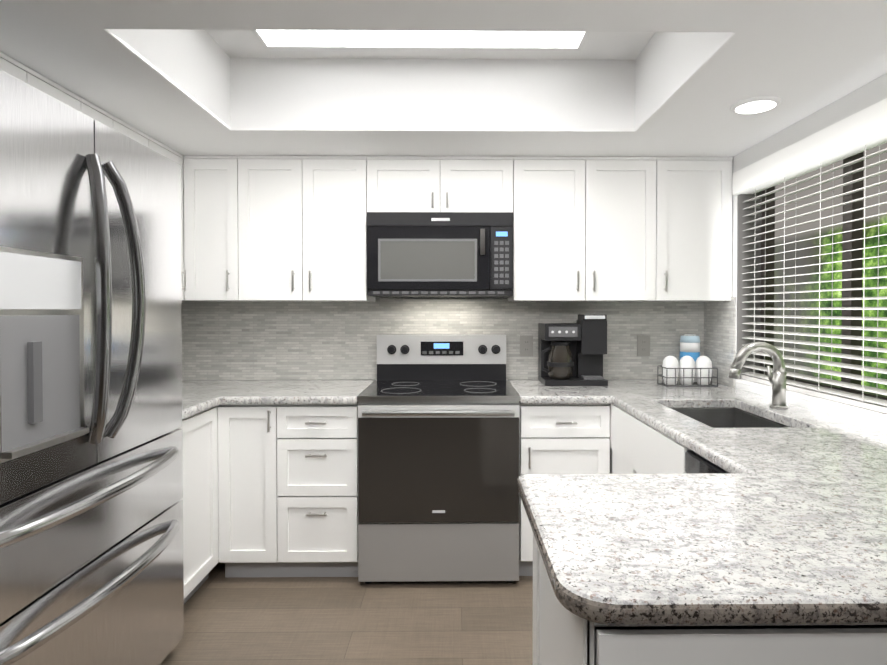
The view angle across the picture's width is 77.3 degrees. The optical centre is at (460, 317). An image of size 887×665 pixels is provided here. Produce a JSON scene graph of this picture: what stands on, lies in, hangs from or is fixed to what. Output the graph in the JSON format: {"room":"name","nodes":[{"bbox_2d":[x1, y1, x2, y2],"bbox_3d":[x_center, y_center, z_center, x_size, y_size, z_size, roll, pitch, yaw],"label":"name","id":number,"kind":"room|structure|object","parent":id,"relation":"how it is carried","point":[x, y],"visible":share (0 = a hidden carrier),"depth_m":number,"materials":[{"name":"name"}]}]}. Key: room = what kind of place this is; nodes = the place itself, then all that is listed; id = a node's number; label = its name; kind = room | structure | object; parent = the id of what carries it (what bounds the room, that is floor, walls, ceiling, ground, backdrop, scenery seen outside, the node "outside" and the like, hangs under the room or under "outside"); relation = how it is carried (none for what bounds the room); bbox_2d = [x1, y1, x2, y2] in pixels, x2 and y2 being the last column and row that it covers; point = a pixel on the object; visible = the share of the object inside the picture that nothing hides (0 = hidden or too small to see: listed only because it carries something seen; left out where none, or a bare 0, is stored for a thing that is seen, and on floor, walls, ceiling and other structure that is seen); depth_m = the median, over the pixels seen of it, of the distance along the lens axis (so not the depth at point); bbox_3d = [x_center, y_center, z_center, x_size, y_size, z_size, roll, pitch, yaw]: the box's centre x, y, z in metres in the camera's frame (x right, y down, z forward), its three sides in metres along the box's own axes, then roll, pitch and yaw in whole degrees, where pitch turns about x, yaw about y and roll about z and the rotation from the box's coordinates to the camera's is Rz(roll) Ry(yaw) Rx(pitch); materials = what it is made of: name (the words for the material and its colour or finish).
{"room":"kitchen","nodes":[
{"label":"kitchen","id":0,"kind":"room"},
{"bbox_2d":[160,560,532,664],"bbox_3d":[-0.140,1.363,0.527,3.450,0.080,5.750,0,1,-1],"label":"floor","id":1,"kind":"structure","parent":0,"point":[290,621],"depth_m":2.35,"materials":[{"name":"brown wood"}]},
{"bbox_2d":[0,69,183,664],"bbox_3d":[-1.361,0.365,1.625,0.772,1.885,1.020,0,1,-1],"label":"refrigerator","id":2,"kind":"object","parent":1,"relation":"on","point":[91,504],"visible":1,"depth_m":1.56,"materials":[{"name":"grey metal"}]},
{"bbox_2d":[178,405,218,603],"bbox_3d":[-1.476,0.856,2.711,0.621,0.874,1.116,0,1,-1],"label":"base cabinet","id":3,"kind":"object","parent":1,"relation":"on","point":[200,497],"visible":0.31,"depth_m":2.50,"materials":[{"name":"white wood"}]},
{"bbox_2d":[182,380,375,419],"bbox_3d":[-1.140,0.398,2.708,1.293,0.040,1.116,0,1,-1],"label":"countertop","id":4,"kind":"structure","parent":3,"relation":"on","point":[198,396],"depth_m":2.77,"materials":[{"name":"stone"}]},
{"bbox_2d":[218,403,358,576],"bbox_3d":[-0.833,0.852,2.956,0.671,0.874,0.640,0,1,-1],"label":"base cabinet","id":5,"kind":"object","parent":1,"relation":"on","point":[287,490],"visible":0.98,"depth_m":2.67,"materials":[{"name":"white wood"}]},
{"bbox_2d":[357,334,520,583],"bbox_3d":[-0.105,0.699,2.927,0.776,1.182,0.703,0,1,-1],"label":"range","id":6,"kind":"object","parent":1,"relation":"on","point":[438,445],"visible":1,"depth_m":2.63,"materials":[{"name":"metal"}]},
{"bbox_2d":[519,403,609,575],"bbox_3d":[0.504,0.852,2.970,0.434,0.874,0.640,0,1,-1],"label":"base cabinet","id":7,"kind":"object","parent":1,"relation":"on","point":[564,438],"visible":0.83,"depth_m":2.68,"materials":[{"name":"white wood"}]},
{"bbox_2d":[609,420,678,443],"bbox_3d":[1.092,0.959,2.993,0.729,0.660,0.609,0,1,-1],"label":"base cabinet","id":8,"kind":"object","parent":1,"relation":"on","point":[621,431],"depth_m":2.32,"materials":[{"name":"white wood"}]},
{"bbox_2d":[509,379,886,626],"bbox_3d":[0.801,0.407,2.038,1.333,0.040,2.498,0,1,-1],"label":"countertop","id":9,"kind":"structure","parent":8,"relation":"on","point":[780,527],"depth_m":1.08,"materials":[{"name":"stone"}]},
{"bbox_2d":[538,314,607,385],"bbox_3d":[0.620,0.176,3.119,0.355,0.389,0.250,0,1,-1],"label":"coffee maker","id":10,"kind":"object","parent":9,"relation":"on","point":[570,354],"visible":1,"depth_m":3.02,"materials":[{"name":"black plastic"}]},
{"bbox_2d":[657,356,717,386],"bbox_3d":[1.233,0.292,3.017,0.275,0.161,0.136,0,1,-1],"label":"wire basket","id":11,"kind":"object","parent":9,"relation":"on","point":[686,369],"visible":1,"depth_m":2.98,"materials":[{"name":"grey"}]},
{"bbox_2d":[680,334,699,381],"bbox_3d":[1.332,0.235,3.217,0.112,0.269,0.112,0,1,-1],"label":"wipes canister","id":12,"kind":"object","parent":9,"relation":"on","point":[690,345],"visible":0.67,"depth_m":3.17,"materials":[{"name":"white plastic"}]},
{"bbox_2d":[671,408,790,427],"bbox_3d":[1.077,0.523,2.253,0.404,0.196,0.624,0,1,-1],"label":"sink basin","id":13,"kind":"object","parent":9,"relation":"in","point":[724,417],"visible":0.12,"depth_m":2.55,"materials":[{"name":"metal"}]},
{"bbox_2d":[728,342,787,408],"bbox_3d":[1.250,0.242,2.358,0.249,0.280,0.120,0,1,-1],"label":"faucet","id":14,"kind":"object","parent":9,"relation":"on","point":[777,378],"visible":1,"depth_m":2.31,"materials":[{"name":"silver metal"}]},
{"bbox_2d":[610,444,688,473],"bbox_3d":[1.097,0.965,2.527,0.729,0.660,0.324,0,1,-1],"label":"base cabinet","id":15,"kind":"object","parent":1,"relation":"on","point":[637,446],"depth_m":2.24,"materials":[{"name":"white wood"}]},
{"bbox_2d":[625,460,685,473],"bbox_3d":[1.102,0.971,2.127,0.729,0.660,0.591,0,1,-1],"label":"base cabinet","id":16,"kind":"object","parent":1,"relation":"on","point":[631,466],"depth_m":2.09,"materials":[{"name":"white wood"}]},
{"bbox_2d":[685,450,727,472],"bbox_3d":[1.088,0.870,1.630,0.766,0.874,0.393,0,1,-1],"label":"dishwasher","id":17,"kind":"object","parent":1,"relation":"on","point":[695,463],"visible":0.12,"depth_m":1.72,"materials":[{"name":"grey metal"}]},
{"bbox_2d":[533,534,886,664],"bbox_3d":[0.752,0.878,1.102,1.135,0.874,0.588,0,1,-1],"label":"base cabinet","id":18,"kind":"object","parent":1,"relation":"on","point":[562,635],"visible":0.4,"depth_m":0.79,"materials":[{"name":"white wood"}]},
{"bbox_2d":[183,171,522,380],"bbox_3d":[-0.170,0.211,3.336,3.450,2.145,0.100,0,1,-1],"label":"wall","id":19,"kind":"structure","parent":0,"point":[375,297],"depth_m":3.28,"materials":[{"name":"white paint"}]},
{"bbox_2d":[184,155,257,301],"bbox_3d":[-1.322,-0.472,3.077,0.285,0.767,0.350,0,1,-1],"label":"upper cabinet","id":20,"kind":"object","parent":19,"relation":"attached to","point":[211,266],"visible":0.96,"depth_m":2.94,"materials":[{"name":"white wood"}]},
{"bbox_2d":[238,156,374,301],"bbox_3d":[-0.839,-0.472,3.082,0.679,0.767,0.350,0,1,-1],"label":"upper cabinet","id":21,"kind":"object","parent":19,"relation":"attached to","point":[302,228],"visible":0.98,"depth_m":2.95,"materials":[{"name":"white wood"}]},
{"bbox_2d":[367,156,512,211],"bbox_3d":[-0.109,-0.703,3.087,0.779,0.305,0.350,0,1,-1],"label":"upper cabinet","id":22,"kind":"object","parent":19,"relation":"attached to","point":[439,183],"visible":0.85,"depth_m":2.95,"materials":[{"name":"white wood"}]},
{"bbox_2d":[367,212,512,296],"bbox_3d":[-0.106,-0.331,3.065,0.761,0.433,0.405,0,1,-1],"label":"microwave","id":23,"kind":"object","parent":22,"relation":"attached to","point":[439,254],"visible":1,"depth_m":2.88,"materials":[{"name":"black plastic"}]},
{"bbox_2d":[182,298,703,379],"bbox_3d":[-0.169,0.129,3.279,3.246,0.480,0.008,0,1,-1],"label":"backsplash","id":24,"kind":"structure","parent":19,"relation":"attached to","point":[279,340],"depth_m":3.27,"materials":[{"name":"tile"}]},
{"bbox_2d":[520,335,532,355],"bbox_3d":[0.391,0.170,3.277,0.078,0.124,0.008,0,1,-1],"label":"electrical outlet","id":25,"kind":"object","parent":24,"relation":"attached to","point":[526,345],"visible":1,"depth_m":3.27,"materials":[{"name":"grey plastic"}]},
{"bbox_2d":[637,335,649,355],"bbox_3d":[1.086,0.170,3.284,0.078,0.124,0.008,0,1,-1],"label":"electrical outlet","id":26,"kind":"object","parent":24,"relation":"attached to","point":[643,345],"visible":1,"depth_m":3.28,"materials":[{"name":"grey plastic"}]},
{"bbox_2d":[508,156,655,301],"bbox_3d":[0.663,-0.472,3.098,0.763,0.767,0.350,0,1,-1],"label":"upper cabinet","id":27,"kind":"object","parent":19,"relation":"attached to","point":[584,229],"visible":1,"depth_m":2.96,"materials":[{"name":"white wood"}]},
{"bbox_2d":[639,157,732,301],"bbox_3d":[1.250,-0.472,3.104,0.410,0.767,0.350,0,1,-1],"label":"upper cabinet","id":28,"kind":"object","parent":19,"relation":"attached to","point":[693,229],"visible":0.92,"depth_m":2.97,"materials":[{"name":"white wood"}]},
{"bbox_2d":[0,0,886,170],"bbox_3d":[-0.140,-1.050,0.494,3.450,0.455,5.750,0,1,-1],"label":"ceiling","id":29,"kind":"structure","parent":0,"point":[655,78],"depth_m":2.28,"materials":[{"name":"white paint"}]},
{"bbox_2d":[251,30,589,50],"bbox_3d":[-0.157,-1.160,2.080,1.370,0.014,0.645,0,1,-1],"label":"ceiling light panel","id":30,"kind":"object","parent":29,"relation":"attached to","point":[423,40],"visible":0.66,"depth_m":2.33,"materials":[{"name":"white plastic"}]},
{"bbox_2d":[730,96,781,113],"bbox_3d":[1.171,-0.838,2.201,0.184,0.012,0.184,0,1,-1],"label":"recessed light","id":31,"kind":"object","parent":29,"relation":"in","point":[755,105],"visible":0.94,"depth_m":2.18,"materials":[{"name":"white paint"}]},
{"bbox_2d":[731,73,886,429],"bbox_3d":[1.584,0.249,0.580,0.200,2.145,5.650,0,1,-1],"label":"wall","id":32,"kind":"structure","parent":0,"point":[873,92],"depth_m":2.33,"materials":[{"name":"white paint"}]},
{"bbox_2d":[704,297,735,386],"bbox_3d":[1.452,0.131,3.114,0.008,0.480,0.354,0,1,-1],"label":"backsplash","id":33,"kind":"structure","parent":32,"relation":"attached to","point":[719,331],"depth_m":3.07,"materials":[{"name":"tile"}]},
{"bbox_2d":[736,152,886,419],"bbox_3d":[1.570,-0.192,1.916,0.197,1.098,2.032,0,1,-1],"label":"window","id":34,"kind":"structure","parent":32,"relation":"in","point":[751,261],"depth_m":2.87,"materials":[{"name":"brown metal"}]},
{"bbox_2d":[732,98,886,413],"bbox_3d":[1.493,-0.201,1.909,0.110,1.078,2.016,0,1,-1],"label":"window blinds","id":35,"kind":"object","parent":34,"relation":"attached to","point":[865,129],"visible":0.92,"depth_m":2.28,"materials":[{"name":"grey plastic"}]},
{"bbox_3d":[-1.815,0.250,0.494,0.100,2.145,5.550,0,1,-1],"label":"wall","id":36,"kind":"structure","parent":0,"visible":0},
{"bbox_2d":[0,52,80,110],"bbox_3d":[-1.612,-0.713,1.567,0.325,0.243,1.118,0,1,-1],"label":"upper cabinet","id":37,"kind":"object","parent":36,"relation":"attached to","point":[16,69],"visible":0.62,"depth_m":1.91,"materials":[{"name":"white wood"}]},
{"bbox_2d":[80,98,185,299],"bbox_3d":[-1.600,-0.465,2.531,0.348,0.767,0.799,0,1,-1],"label":"upper cabinet","id":38,"kind":"object","parent":36,"relation":"attached to","point":[104,117],"visible":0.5,"depth_m":2.54,"materials":[{"name":"white wood"}]},
{"label":"outside","id":39,"kind":"structure","parent":0,"visible":0},
{"bbox_2d":[774,143,886,389],"bbox_3d":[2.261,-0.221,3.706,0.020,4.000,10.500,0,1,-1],"label":"window glass","id":40,"kind":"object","parent":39,"point":[869,242],"depth_m":3.43,"materials":[{"name":"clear glass"}]}
]}

